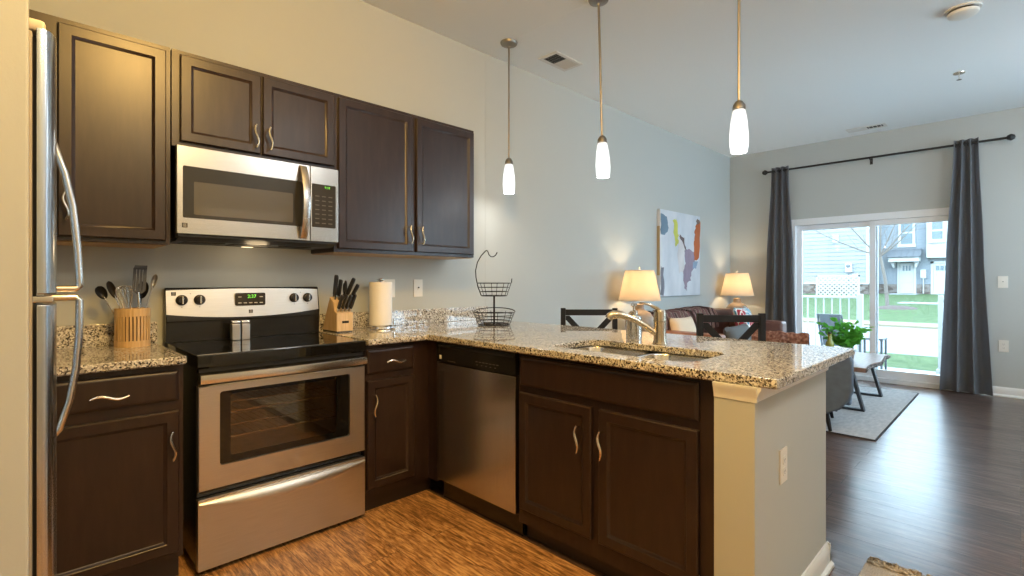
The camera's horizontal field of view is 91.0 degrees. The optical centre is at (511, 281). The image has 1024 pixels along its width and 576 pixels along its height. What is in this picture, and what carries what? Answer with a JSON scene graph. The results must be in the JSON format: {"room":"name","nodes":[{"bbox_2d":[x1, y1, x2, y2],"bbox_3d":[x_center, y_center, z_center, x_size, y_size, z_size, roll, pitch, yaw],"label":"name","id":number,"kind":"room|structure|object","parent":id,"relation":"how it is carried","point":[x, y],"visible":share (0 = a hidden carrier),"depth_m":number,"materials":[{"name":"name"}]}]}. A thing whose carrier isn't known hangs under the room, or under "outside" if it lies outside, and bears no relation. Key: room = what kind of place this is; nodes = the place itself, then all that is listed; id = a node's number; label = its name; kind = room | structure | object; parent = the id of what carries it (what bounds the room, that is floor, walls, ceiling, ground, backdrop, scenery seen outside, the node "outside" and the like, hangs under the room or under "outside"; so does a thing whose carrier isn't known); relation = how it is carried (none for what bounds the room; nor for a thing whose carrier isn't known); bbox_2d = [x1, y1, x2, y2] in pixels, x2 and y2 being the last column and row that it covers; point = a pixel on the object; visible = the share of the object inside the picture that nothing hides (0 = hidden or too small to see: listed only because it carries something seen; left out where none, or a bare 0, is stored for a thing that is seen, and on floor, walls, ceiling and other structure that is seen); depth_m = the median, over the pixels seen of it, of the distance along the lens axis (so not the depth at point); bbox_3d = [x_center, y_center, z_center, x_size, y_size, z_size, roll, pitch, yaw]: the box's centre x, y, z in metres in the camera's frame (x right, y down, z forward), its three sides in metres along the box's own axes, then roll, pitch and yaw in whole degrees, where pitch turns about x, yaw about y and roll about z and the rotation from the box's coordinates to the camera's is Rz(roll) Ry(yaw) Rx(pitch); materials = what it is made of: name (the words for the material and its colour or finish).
{"room":"kitchen","nodes":[
{"label":"kitchen","id":0,"kind":"room"},
{"bbox_2d":[0,0,28,575],"bbox_3d":[-1.207,-0.296,0.694,0.779,3.046,0.125,0,0,-45],"label":"wall","id":1,"kind":"structure","parent":0,"point":[14,14],"depth_m":0.91,"materials":[{"name":"grey paint"}]},
{"bbox_2d":[29,0,729,347],"bbox_3d":[0.235,-0.296,4.547,8.448,3.046,0.120,0,0,-45],"label":"wall","id":2,"kind":"structure","parent":0,"point":[567,236],"depth_m":3.94,"materials":[{"name":"grey paint"}]},
{"bbox_2d":[29,9,169,248],"bbox_3d":[-1.820,-0.607,2.175,0.529,0.894,0.364,0,0,-45],"label":"upper cabinet","id":3,"kind":"object","parent":2,"relation":"attached to","point":[113,89],"visible":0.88,"depth_m":2.12,"materials":[{"name":"brown wood"}]},
{"bbox_2d":[57,321,156,348],"bbox_3d":[-2.199,0.250,2.041,1.258,0.102,0.020,0,0,-45],"label":"backsplash","id":4,"kind":"structure","parent":2,"relation":"attached to","point":[94,335],"depth_m":2.30,"materials":[{"name":"stone"}]},
{"bbox_2d":[170,48,333,168],"bbox_3d":[-1.357,-0.835,2.633,0.763,0.438,0.364,0,0,-45],"label":"upper cabinet","id":5,"kind":"object","parent":2,"relation":"attached to","point":[215,105],"visible":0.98,"depth_m":2.48,"materials":[{"name":"brown wood"}]},
{"bbox_2d":[170,144,337,249],"bbox_3d":[-1.330,-0.397,2.610,0.755,0.432,0.430,0,0,-45],"label":"microwave","id":6,"kind":"object","parent":5,"relation":"attached to","point":[218,198],"visible":1,"depth_m":2.45,"materials":[{"name":"silver metal"}]},
{"bbox_2d":[382,279,394,296],"bbox_3d":[-0.835,0.049,3.399,0.100,0.122,0.009,0,0,-45],"label":"wall outlet","id":7,"kind":"object","parent":2,"relation":"attached to","point":[385,280],"visible":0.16,"depth_m":3.42,"materials":[{"name":"white plastic"}]},
{"bbox_2d":[311,93,473,259],"bbox_3d":[-0.721,-0.607,3.261,1.021,0.894,0.364,0,0,-45],"label":"upper cabinet","id":8,"kind":"object","parent":2,"relation":"attached to","point":[406,180],"visible":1,"depth_m":3.11,"materials":[{"name":"brown wood"}]},
{"bbox_2d":[319,306,487,330],"bbox_3d":[-0.693,0.250,3.530,1.386,0.102,0.020,0,0,-45],"label":"backsplash","id":9,"kind":"structure","parent":2,"relation":"attached to","point":[415,316],"depth_m":3.58,"materials":[{"name":"stone"}]},
{"bbox_2d":[413,279,422,296],"bbox_3d":[-0.663,0.049,3.563,0.075,0.122,0.017,0,0,-45],"label":"light switch","id":10,"kind":"object","parent":2,"relation":"attached to","point":[417,283],"visible":1,"depth_m":3.56,"materials":[{"name":"white plastic"}]},
{"bbox_2d":[485,54,485,305],"bbox_3d":[-0.210,-0.809,4.022,0.012,2.020,0.001,0,0,-45],"label":"trim","id":11,"kind":"structure","parent":2,"relation":"attached to","point":[485,54],"depth_m":4.02,"materials":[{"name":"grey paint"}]},
{"bbox_2d":[657,209,699,296],"bbox_3d":[2.091,-0.334,6.262,1.043,1.030,0.048,0,0,-45],"label":"painting","id":12,"kind":"object","parent":2,"relation":"attached to","point":[678,234],"visible":0.98,"depth_m":6.18,"materials":[{"name":"paint"}]},
{"bbox_2d":[179,380,1023,575],"bbox_3d":[1.932,1.287,2.759,8.348,0.120,4.809,0,0,-45],"label":"floor","id":13,"kind":"structure","parent":0,"point":[940,492],"depth_m":2.56,"materials":[{"name":"brown wood"}]},
{"bbox_2d":[29,18,83,575],"bbox_3d":[-1.469,0.337,1.079,0.886,1.756,0.758,0,0,-45],"label":"refrigerator","id":14,"kind":"object","parent":13,"relation":"on","point":[45,154],"visible":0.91,"depth_m":1.04,"materials":[{"name":"silver metal"}]},
{"bbox_2d":[57,364,182,575],"bbox_3d":[-1.978,0.782,1.810,1.247,0.890,0.657,0,0,-45],"label":"base cabinet","id":15,"kind":"object","parent":13,"relation":"on","point":[120,443],"visible":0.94,"depth_m":1.90,"materials":[{"name":"brown wood"}]},
{"bbox_2d":[57,321,186,376],"bbox_3d":[-1.979,0.267,1.819,1.258,0.135,0.645,0,0,-45],"label":"countertop","id":16,"kind":"structure","parent":15,"relation":"on","point":[99,354],"depth_m":2.09,"materials":[{"name":"stone"}]},
{"bbox_2d":[114,307,150,347],"bbox_3d":[-1.759,0.213,2.332,0.137,0.176,0.136,0,0,-45],"label":"utensil holder","id":17,"kind":"object","parent":16,"relation":"on","point":[132,325],"visible":0.98,"depth_m":2.28,"materials":[{"name":"brown wood"}]},
{"bbox_2d":[95,286,113,314],"bbox_3d":[-1.809,0.147,2.278,0.012,0.250,0.127,0,0,39],"label":"ladle","id":18,"kind":"object","parent":17,"relation":"in","point":[101,292],"visible":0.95,"depth_m":2.25,"materials":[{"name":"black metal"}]},
{"bbox_2d":[95,286,107,298],"bbox_3d":[-1.835,0.052,2.247,0.045,0.060,0.012,0,0,-45],"label":"bowl","id":19,"kind":"object","parent":18,"relation":"on","point":[100,291],"depth_m":2.25,"materials":[{"name":"black plastic"}]},
{"bbox_2d":[106,281,120,308],"bbox_3d":[-1.796,0.136,2.310,0.107,0.273,0.013,0,0,-45],"label":"serving spoon","id":20,"kind":"object","parent":17,"relation":"in","point":[110,286],"visible":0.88,"depth_m":2.29,"materials":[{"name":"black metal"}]},
{"bbox_2d":[106,281,116,297],"bbox_3d":[-1.821,0.039,2.288,0.040,0.080,0.010,0,0,-45],"label":"bowl","id":21,"kind":"object","parent":20,"relation":"on","point":[110,286],"depth_m":2.29,"materials":[{"name":"plastic"}]},
{"bbox_2d":[115,285,132,308],"bbox_3d":[-1.745,0.141,2.274,0.080,0.244,0.074,0,0,-45],"label":"whisk","id":22,"kind":"object","parent":17,"relation":"in","point":[116,291],"visible":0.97,"depth_m":2.27,"materials":[{"name":"silver metal"}]},
{"bbox_2d":[132,265,146,308],"bbox_3d":[-1.734,0.108,2.343,0.059,0.363,0.011,0,0,-45],"label":"slotted turner","id":23,"kind":"object","parent":17,"relation":"in","point":[141,269],"visible":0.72,"depth_m":2.34,"materials":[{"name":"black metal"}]},
{"bbox_2d":[138,281,148,302],"bbox_3d":[-1.754,0.135,2.380,0.056,0.272,0.013,0,0,-41],"label":"ladle","id":24,"kind":"object","parent":17,"relation":"in","point":[143,294],"visible":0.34,"depth_m":2.39,"materials":[{"name":"black plastic"}]},
{"bbox_2d":[145,274,157,307],"bbox_3d":[-1.707,0.119,2.351,0.084,0.305,0.012,0,0,-35],"label":"spoon","id":25,"kind":"object","parent":17,"relation":"in","point":[155,277],"visible":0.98,"depth_m":2.37,"materials":[{"name":"metal"}]},
{"bbox_2d":[151,274,157,287],"bbox_3d":[-1.685,0.001,2.368,0.027,0.068,0.010,0,0,-32],"label":"bowl","id":26,"kind":"object","parent":25,"relation":"on","point":[154,279],"depth_m":2.37,"materials":[{"name":"metal"}]},
{"bbox_2d":[164,287,366,572],"bbox_3d":[-1.228,0.630,2.538,0.769,1.194,0.667,0,0,-45],"label":"range","id":27,"kind":"object","parent":13,"relation":"on","point":[274,426],"visible":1,"depth_m":2.41,"materials":[{"name":"silver metal"}]},
{"bbox_2d":[230,320,239,339],"bbox_3d":[-1.438,0.256,2.614,0.040,0.101,0.040,0,0,-45],"label":"shaker","id":28,"kind":"object","parent":27,"relation":"on","point":[234,325],"visible":1,"depth_m":2.60,"materials":[{"name":"metal"}]},
{"bbox_2d":[240,320,249,339],"bbox_3d":[-1.405,0.256,2.646,0.040,0.101,0.040,0,0,-45],"label":"shaker","id":29,"kind":"object","parent":27,"relation":"on","point":[244,324],"visible":0.93,"depth_m":2.63,"materials":[{"name":"metal"}]},
{"bbox_2d":[168,332,365,369],"bbox_3d":[-1.224,0.335,2.537,0.757,0.059,0.568,0,0,-45],"label":"cooktop","id":30,"kind":"object","parent":27,"relation":"in","point":[225,353],"depth_m":2.39,"materials":[{"name":"black glass"}]},
{"bbox_2d":[196,355,366,492],"bbox_3d":[-1.178,0.628,2.490,0.751,0.494,0.528,0,0,-45],"label":"oven","id":31,"kind":"object","parent":27,"relation":"in","point":[254,421],"depth_m":2.42,"materials":[{"name":"silver metal"}]},
{"bbox_2d":[361,340,439,510],"bbox_3d":[-0.584,0.782,3.171,1.033,0.890,0.682,0,0,-45],"label":"base cabinet","id":32,"kind":"object","parent":13,"relation":"on","point":[400,452],"visible":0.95,"depth_m":2.77,"materials":[{"name":"brown wood"}]},
{"bbox_2d":[437,342,524,535],"bbox_3d":[0.026,0.784,2.829,0.646,0.882,0.624,0,0,-45],"label":"dishwasher","id":33,"kind":"object","parent":13,"relation":"on","point":[478,388],"visible":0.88,"depth_m":2.57,"materials":[{"name":"silver metal"}]},
{"bbox_2d":[561,308,617,328],"bbox_3d":[0.595,0.717,3.689,0.436,1.020,0.430,0,0,0],"label":"dining chair","id":34,"kind":"object","parent":13,"relation":"on","point":[564,311],"visible":0.11,"depth_m":3.88,"materials":[{"name":"black wood"}]},
{"bbox_2d":[519,346,713,575],"bbox_3d":[0.575,0.782,2.256,0.691,0.890,0.952,0,0,-45],"label":"base cabinet","id":35,"kind":"object","parent":13,"relation":"on","point":[616,464],"visible":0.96,"depth_m":1.98,"materials":[{"name":"brown wood"}]},
{"bbox_2d":[652,308,786,337],"bbox_3d":[2.415,0.797,5.917,2.045,0.860,0.900,0,0,-45],"label":"sofa","id":36,"kind":"object","parent":13,"relation":"on","point":[771,325],"visible":0.05,"depth_m":6.26,"materials":[{"name":"brown leather"}]},
{"bbox_2d":[648,309,690,329],"bbox_3d":[1.777,0.513,5.706,0.750,0.383,0.306,0,0,-45],"label":"throw blanket","id":37,"kind":"object","parent":36,"relation":"on","point":[670,313],"visible":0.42,"depth_m":5.66,"materials":[{"name":"brown fabric"}]},
{"bbox_2d":[669,316,695,331],"bbox_3d":[1.884,0.562,5.490,0.360,0.338,0.199,0,0,-33],"label":"throw pillow","id":38,"kind":"object","parent":36,"relation":"on","point":[686,323],"visible":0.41,"depth_m":5.44,"materials":[{"name":"beige fabric"}]},
{"bbox_2d":[675,306,718,328],"bbox_3d":[2.278,0.481,6.202,0.700,0.344,0.306,0,0,-45],"label":"throw blanket","id":39,"kind":"object","parent":36,"relation":"on","point":[695,309],"visible":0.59,"depth_m":6.17,"materials":[{"name":"brown fabric"}]},
{"bbox_2d":[723,323,750,339],"bbox_3d":[2.621,0.667,5.783,0.210,0.320,0.740,0,0,41],"label":"throw pillow","id":40,"kind":"object","parent":36,"relation":"on","point":[734,332],"visible":0.36,"depth_m":5.59,"materials":[{"name":"grey fabric"}]},
{"bbox_2d":[732,306,753,326],"bbox_3d":[2.921,0.547,6.291,0.234,0.456,0.560,0,0,37],"label":"throw pillow","id":41,"kind":"object","parent":36,"relation":"on","point":[744,310],"visible":0.25,"depth_m":6.14,"materials":[{"name":"multicoloured fabric"}]},
{"bbox_2d":[696,313,765,340],"bbox_3d":[1.410,0.717,3.042,0.436,1.020,0.430,0,0,0],"label":"dining chair","id":42,"kind":"object","parent":13,"relation":"on","point":[759,320],"visible":0.12,"depth_m":3.23,"materials":[{"name":"black wood"}]},
{"bbox_2d":[826,386,918,441],"bbox_3d":[3.159,1.221,5.104,2.306,0.012,1.258,0,0,-45],"label":"area rug","id":43,"kind":"object","parent":13,"relation":"on","point":[880,413],"visible":0.44,"depth_m":4.58,"materials":[{"name":"grey carpet"}]},
{"bbox_2d":[826,357,853,430],"bbox_3d":[2.530,0.875,4.384,0.740,0.685,0.680,0,0,34],"label":"armchair","id":44,"kind":"object","parent":43,"relation":"on","point":[839,376],"visible":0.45,"depth_m":3.95,"materials":[{"name":"fabric"}]},
{"bbox_2d":[841,352,890,411],"bbox_3d":[3.419,1.000,5.161,1.200,0.426,0.633,0,0,-45],"label":"coffee table","id":45,"kind":"object","parent":43,"relation":"on","point":[863,362],"visible":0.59,"depth_m":4.93,"materials":[{"name":"wood"}]},
{"bbox_2d":[825,332,833,346],"bbox_3d":[3.136,0.644,4.964,0.076,0.286,0.075,0,0,-45],"label":"vase","id":46,"kind":"object","parent":45,"relation":"on","point":[829,342],"visible":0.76,"depth_m":4.95,"materials":[{"name":"yellow metal"}]},
{"bbox_2d":[816,317,871,358],"bbox_3d":[3.374,0.578,5.119,0.458,0.417,0.476,0,0,-19],"label":"potted plant","id":47,"kind":"object","parent":45,"relation":"on","point":[852,338],"visible":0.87,"depth_m":5.05,"materials":[{"name":"green plant"}]},
{"bbox_2d":[858,556,930,575],"bbox_3d":[1.677,1.207,1.457,0.934,0.041,1.230,0,0,-45],"label":"jute rug","id":48,"kind":"object","parent":13,"relation":"on","point":[874,566],"visible":1,"depth_m":2.10,"materials":[{"name":"beige wicker"}]},
{"bbox_3d":[1.324,0.945,5.204,0.380,0.565,0.440,0,0,-45],"label":"end table","id":49,"kind":"object","parent":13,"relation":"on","visible":0},
{"bbox_2d":[618,266,660,331],"bbox_3d":[1.321,0.255,5.207,0.430,0.815,0.430,0,0,-45],"label":"table lamp","id":50,"kind":"object","parent":49,"relation":"on","point":[639,285],"visible":0.76,"depth_m":5.07,"materials":[{"name":"beige fabric"}]},
{"bbox_3d":[3.123,0.945,6.954,0.380,0.565,0.440,0,0,-45],"label":"end table","id":51,"kind":"object","parent":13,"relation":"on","visible":0},
{"bbox_2d":[720,270,753,310],"bbox_3d":[3.120,0.255,6.972,0.430,0.815,0.430,0,0,-45],"label":"table lamp","id":52,"kind":"object","parent":51,"relation":"on","point":[734,284],"visible":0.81,"depth_m":6.84,"materials":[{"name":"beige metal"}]},
{"bbox_2d":[360,0,1023,157],"bbox_3d":[1.932,-1.878,2.830,8.448,0.121,4.908,0,0,-45],"label":"ceiling","id":53,"kind":"structure","parent":0,"point":[813,71],"depth_m":4.07,"materials":[{"name":"white paint"}]},
{"bbox_2d":[500,38,517,193],"bbox_3d":[-0.023,-1.244,3.833,0.132,1.150,0.132,0,0,-45],"label":"pendant light","id":54,"kind":"object","parent":53,"relation":"hanging from","point":[508,177],"visible":1,"depth_m":3.81,"materials":[{"name":"white glass"}]},
{"bbox_2d":[538,51,582,71],"bbox_3d":[0.402,-1.815,4.159,0.340,0.008,0.200,0,0,-45],"label":"ceiling vent","id":55,"kind":"object","parent":53,"relation":"in","point":[556,59],"visible":1,"depth_m":4.15,"materials":[{"name":"white metal"}]},
{"bbox_2d":[588,0,609,178],"bbox_3d":[0.573,-1.244,3.244,0.132,1.150,0.132,-1,0,-45],"label":"pendant light","id":56,"kind":"object","parent":53,"relation":"hanging from","point":[602,153],"visible":1,"depth_m":3.23,"materials":[{"name":"white glass"}]},
{"bbox_2d":[729,0,748,153],"bbox_3d":[1.180,-1.244,2.615,0.132,1.150,0.132,0,0,-45],"label":"pendant light","id":57,"kind":"object","parent":53,"relation":"hanging from","point":[739,134],"visible":1,"depth_m":2.59,"materials":[{"name":"white glass"}]},
{"bbox_2d":[846,123,886,132],"bbox_3d":[4.201,-1.815,5.963,0.160,0.008,0.385,0,0,-45],"label":"ceiling vent","id":58,"kind":"object","parent":53,"relation":"in","point":[880,125],"visible":1,"depth_m":5.95,"materials":[{"name":"white metal"}]},
{"bbox_2d":[945,1,981,20],"bbox_3d":[3.014,-1.793,3.361,0.188,0.052,0.188,0,0,-45],"label":"smoke detector","id":59,"kind":"object","parent":53,"relation":"attached to","point":[963,11],"visible":1,"depth_m":3.32,"materials":[{"name":"white plastic"}]},
{"bbox_2d":[601,346,825,575],"bbox_3d":[0.212,0.781,2.741,0.827,0.892,2.416,0,0,-45],"label":"wall","id":60,"kind":"structure","parent":0,"point":[763,527],"depth_m":1.69,"materials":[{"name":"grey paint"}]},
{"bbox_2d":[315,306,853,388],"bbox_3d":[0.174,0.267,2.652,1.386,0.135,2.488,0,0,-45],"label":"countertop","id":61,"kind":"structure","parent":60,"relation":"on","point":[761,364],"depth_m":2.38,"materials":[{"name":"stone"}]},
{"bbox_2d":[323,297,352,332],"bbox_3d":[-1.049,0.197,3.024,0.102,0.208,0.194,0,0,-45],"label":"knife block","id":62,"kind":"object","parent":61,"relation":"on","point":[336,322],"visible":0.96,"depth_m":2.96,"materials":[{"name":"brown wood"}]},
{"bbox_2d":[333,275,338,299],"bbox_3d":[-1.045,0.035,2.977,0.013,0.148,0.059,0,0,-45],"label":"kitchen knife","id":63,"kind":"object","parent":62,"relation":"on","point":[336,277],"visible":1,"depth_m":2.97,"materials":[{"name":"black plastic"}]},
{"bbox_2d":[337,279,342,299],"bbox_3d":[-1.026,0.051,2.994,0.018,0.126,0.051,0,0,-45],"label":"kitchen knife","id":64,"kind":"object","parent":62,"relation":"on","point":[340,282],"visible":0.97,"depth_m":2.99,"materials":[{"name":"black plastic"}]},
{"bbox_2d":[336,295,343,311],"bbox_3d":[-1.003,0.132,2.931,0.064,0.108,0.017,0,0,33],"label":"kitchen knife","id":65,"kind":"object","parent":62,"relation":"in","point":[341,296],"visible":1,"depth_m":2.92,"materials":[{"name":"black plastic"}]},
{"bbox_2d":[340,294,347,311],"bbox_3d":[-0.985,0.131,2.949,0.065,0.110,0.018,0,0,30],"label":"kitchen knife","id":66,"kind":"object","parent":62,"relation":"in","point":[346,295],"visible":1,"depth_m":2.94,"materials":[{"name":"black plastic"}]},
{"bbox_2d":[343,280,346,299],"bbox_3d":[-0.995,0.061,2.989,0.019,0.132,0.082,0,0,-35],"label":"kitchen knife","id":67,"kind":"object","parent":62,"relation":"in","point":[345,282],"visible":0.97,"depth_m":2.98,"materials":[{"name":"black plastic"}]},
{"bbox_2d":[344,294,352,311],"bbox_3d":[-0.967,0.131,2.967,0.065,0.110,0.018,0,0,29],"label":"kitchen knife","id":68,"kind":"object","parent":62,"relation":"in","point":[350,295],"visible":1,"depth_m":2.96,"materials":[{"name":"black plastic"}]},
{"bbox_2d":[345,277,355,295],"bbox_3d":[-0.977,0.047,3.021,0.087,0.140,0.023,0,0,18],"label":"kitchen knife","id":69,"kind":"object","parent":62,"relation":"in","point":[353,279],"visible":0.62,"depth_m":3.01,"materials":[{"name":"black plastic"}]},
{"bbox_2d":[348,294,356,311],"bbox_3d":[-0.948,0.130,2.985,0.066,0.111,0.018,0,0,28],"label":"kitchen knife","id":70,"kind":"object","parent":62,"relation":"in","point":[354,295],"visible":1,"depth_m":2.98,"materials":[{"name":"black plastic"}]},
{"bbox_2d":[366,278,394,329],"bbox_3d":[-0.840,0.141,3.217,0.180,0.320,0.180,0,0,-45],"label":"paper towel holder","id":71,"kind":"object","parent":61,"relation":"on","point":[380,293],"visible":1,"depth_m":3.15,"materials":[{"name":"white paper"}]},
{"bbox_2d":[473,250,515,325],"bbox_3d":[-0.122,0.044,3.437,0.280,0.514,0.280,0,0,-45],"label":"fruit basket","id":72,"kind":"object","parent":61,"relation":"on","point":[491,323],"visible":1,"depth_m":3.41,"materials":[{"name":"grey metal"}]},
{"bbox_2d":[477,283,511,295],"bbox_3d":[-0.122,0.056,3.437,0.232,0.092,0.232,0,0,-45],"label":"basket","id":73,"kind":"object","parent":72,"relation":"on","point":[491,287],"depth_m":3.37,"materials":[{"name":"grey metal"}]},
{"bbox_2d":[626,302,641,339],"bbox_3d":[0.629,0.205,2.594,0.079,0.193,0.079,0,0,-22],"label":"soap dispenser","id":74,"kind":"object","parent":61,"relation":"on","point":[633,331],"visible":0.91,"depth_m":2.56,"materials":[{"name":"silver metal"}]},
{"bbox_2d":[626,315,641,339],"bbox_3d":[0.629,0.234,2.594,0.080,0.135,0.080,0,0,-45],"label":"bottle","id":75,"kind":"object","parent":74,"relation":"on","point":[633,331],"depth_m":2.56,"materials":[{"name":"clear glass"}]},
{"bbox_2d":[605,302,666,344],"bbox_3d":[0.596,0.201,2.406,0.297,0.201,0.068,0,0,-4],"label":"faucet","id":76,"kind":"object","parent":61,"relation":"on","point":[659,330],"visible":1,"depth_m":2.40,"materials":[{"name":"silver metal"}]},
{"bbox_2d":[573,346,707,361],"bbox_3d":[0.539,0.419,2.234,0.383,0.166,0.716,0,0,-45],"label":"sink","id":77,"kind":"object","parent":61,"relation":"in","point":[671,357],"visible":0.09,"depth_m":2.41,"materials":[{"name":"silver metal"}]},
{"bbox_2d":[712,367,828,402],"bbox_3d":[1.026,0.360,1.923,0.860,0.051,0.151,0,0,-45],"label":"crown molding","id":78,"kind":"structure","parent":60,"relation":"attached to","point":[751,394],"depth_m":1.64,"materials":[{"name":"white paint"}]},
{"bbox_2d":[779,446,786,484],"bbox_3d":[0.958,0.649,1.773,0.072,0.120,0.009,0,0,-45],"label":"wall outlet","id":79,"kind":"object","parent":60,"relation":"attached to","point":[783,452],"visible":1,"depth_m":1.76,"materials":[{"name":"white plastic"}]},
{"bbox_2d":[801,541,833,575],"bbox_3d":[1.077,1.178,1.878,0.843,0.099,0.028,0,0,-45],"label":"baseboard","id":80,"kind":"structure","parent":60,"relation":"attached to","point":[821,565],"depth_m":2.08,"materials":[{"name":"white paint"}]},
{"bbox_2d":[751,329,809,344],"bbox_3d":[2.314,0.579,4.316,0.420,0.336,0.394,0,0,34],"label":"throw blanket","id":81,"kind":"object","parent":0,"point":[771,336],"visible":0.25,"depth_m":4.15,"materials":[{"name":"brown fabric"}]},
{"bbox_2d":[730,107,1023,388],"bbox_3d":[4.915,-0.296,5.778,0.140,3.046,4.708,0,0,-45],"label":"wall","id":82,"kind":"structure","parent":0,"point":[920,180],"depth_m":5.93,"materials":[{"name":"grey paint"}]},
{"bbox_2d":[791,207,968,392],"bbox_3d":[4.453,0.198,6.188,0.141,2.058,1.840,0,0,-45],"label":"door","id":83,"kind":"structure","parent":82,"relation":"in","point":[873,220],"depth_m":6.18,"materials":[{"name":"white plastic"}]},
{"bbox_2d":[762,134,1015,174],"bbox_3d":[4.375,-1.485,6.124,0.140,0.104,2.488,0,0,-45],"label":"curtain rod","id":84,"kind":"object","parent":82,"relation":"attached to","point":[1010,137],"visible":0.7,"depth_m":5.93,"materials":[{"name":"black metal"}]},
{"bbox_2d":[765,166,795,332],"bbox_3d":[3.635,-0.175,6.817,0.101,2.745,0.430,0,0,-42],"label":"curtain","id":85,"kind":"object","parent":84,"relation":"hanging from","point":[780,301],"visible":0.82,"depth_m":6.84,"materials":[{"name":"grey fabric"}]},
{"bbox_2d":[939,137,992,395],"bbox_3d":[4.954,-0.166,5.488,0.099,2.763,0.435,0,0,-41],"label":"curtain","id":86,"kind":"object","parent":84,"relation":"hanging from","point":[965,366],"visible":1,"depth_m":5.51,"materials":[{"name":"grey fabric"}]},
{"bbox_2d":[998,276,1007,287],"bbox_3d":[5.225,0.009,5.353,0.017,0.125,0.078,0,0,-45],"label":"light switch","id":87,"kind":"object","parent":82,"relation":"attached to","point":[1002,280],"visible":1,"depth_m":5.35,"materials":[{"name":"white plastic"}]},
{"bbox_2d":[984,386,1023,398],"bbox_3d":[5.794,1.177,4.771,0.026,0.100,2.040,0,0,-45],"label":"baseboard","id":88,"kind":"structure","parent":82,"relation":"attached to","point":[997,391],"depth_m":5.32,"materials":[{"name":"white paint"}]},
{"bbox_2d":[999,340,1008,351],"bbox_3d":[5.232,0.691,5.352,0.009,0.125,0.078,0,0,-45],"label":"wall outlet","id":89,"kind":"object","parent":82,"relation":"attached to","point":[1003,344],"visible":1,"depth_m":5.35,"materials":[{"name":"white plastic"}]},
{"label":"outside","id":90,"kind":"structure","parent":0,"visible":0},
{"bbox_2d":[866,351,937,371],"bbox_3d":[4.925,1.377,10.494,2.240,0.020,20.000,0,0,-45],"label":"lawn","id":91,"kind":"structure","parent":90,"point":[915,362],"depth_m":8.56,"materials":[{"name":"green plant"}]},
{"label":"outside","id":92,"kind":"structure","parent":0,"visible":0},
{"bbox_2d":[803,293,943,323],"bbox_3d":[12.698,1.104,37.160,29.690,0.566,85.000,0,0,-45],"label":"lawn","id":93,"kind":"structure","parent":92,"point":[925,313],"depth_m":23.65,"materials":[{"name":"green plant"}]},
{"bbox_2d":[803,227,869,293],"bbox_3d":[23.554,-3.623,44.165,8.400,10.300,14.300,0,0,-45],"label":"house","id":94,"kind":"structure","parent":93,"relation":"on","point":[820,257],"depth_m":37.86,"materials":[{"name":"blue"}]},
{"bbox_2d":[816,275,859,295],"bbox_3d":[21.690,0.357,33.534,0.060,1.556,2.556,0,0,-45],"label":"lattice screen","id":95,"kind":"object","parent":93,"relation":"on","point":[817,276],"visible":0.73,"depth_m":33.49,"materials":[{"name":"grey"}]},
{"bbox_2d":[810,223,925,309],"bbox_3d":[16.960,-1.830,24.378,1.900,6.591,5.327,0,0,-45],"label":"tree","id":96,"kind":"object","parent":93,"relation":"on","point":[880,254],"visible":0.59,"depth_m":23.95,"materials":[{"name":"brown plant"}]},
{"bbox_2d":[878,221,947,294],"bbox_3d":[34.392,-3.623,35.193,9.600,10.300,13.700,0,0,-45],"label":"house","id":97,"kind":"structure","parent":93,"relation":"on","point":[918,267],"depth_m":35.99,"materials":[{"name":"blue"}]},
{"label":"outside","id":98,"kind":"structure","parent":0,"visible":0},
{"bbox_2d":[878,366,939,374],"bbox_3d":[4.774,1.512,7.531,2.122,0.330,8.000,0,0,-45],"label":"patio slab","id":99,"kind":"object","parent":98,"point":[888,368],"depth_m":7.58,"materials":[{"name":"concrete"}]},
{"bbox_2d":[803,294,862,351],"bbox_3d":[4.379,0.777,9.226,0.080,1.140,3.435,0,0,-45],"label":"porch railing","id":100,"kind":"object","parent":99,"relation":"on","point":[859,297],"visible":0.27,"depth_m":8.14,"materials":[{"name":"white wood"}]},
{"bbox_2d":[816,313,853,348],"bbox_3d":[4.844,0.911,7.530,0.753,0.878,0.330,0,0,-45],"label":"patio chair","id":101,"kind":"object","parent":99,"relation":"on","point":[825,318],"visible":0.22,"depth_m":7.35,"materials":[{"name":"grey fabric"}]},
{"bbox_2d":[859,336,887,369],"bbox_3d":[4.997,1.062,6.965,0.340,0.570,0.280,0,0,-45],"label":"side table","id":102,"kind":"object","parent":99,"relation":"on","point":[881,339],"visible":0.46,"depth_m":6.94,"materials":[{"name":"grey metal"}]},
{"bbox_2d":[936,295,943,373],"bbox_3d":[7.049,0.777,6.525,0.100,1.140,2.370,0,0,-45],"label":"porch railing","id":103,"kind":"object","parent":99,"relation":"on","point":[940,297],"visible":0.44,"depth_m":7.31,"materials":[{"name":"grey wood"}]},
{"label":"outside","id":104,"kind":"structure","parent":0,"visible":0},
{"bbox_2d":[803,322,937,356],"bbox_3d":[0.442,1.582,21.529,6.900,0.390,90.000,0,0,-45],"label":"road","id":105,"kind":"structure","parent":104,"point":[909,341],"depth_m":11.96,"materials":[{"name":"concrete"}]},
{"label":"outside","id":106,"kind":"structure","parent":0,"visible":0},
{"bbox_2d":[897,302,937,304],"bbox_3d":[29.664,1.360,18.497,1.800,0.435,24.600,0,0,-45],"label":"sidewalk","id":107,"kind":"structure","parent":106,"point":[899,302],"depth_m":26.46,"materials":[{"name":"concrete"}]},
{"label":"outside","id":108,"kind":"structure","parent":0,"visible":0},
{"bbox_2d":[803,318,937,328],"bbox_3d":[3.394,1.547,24.447,1.400,0.460,90.000,0,0,-45],"label":"curb","id":109,"kind":"object","parent":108,"point":[811,320],"depth_m":15.46,"materials":[{"name":"grey concrete"}]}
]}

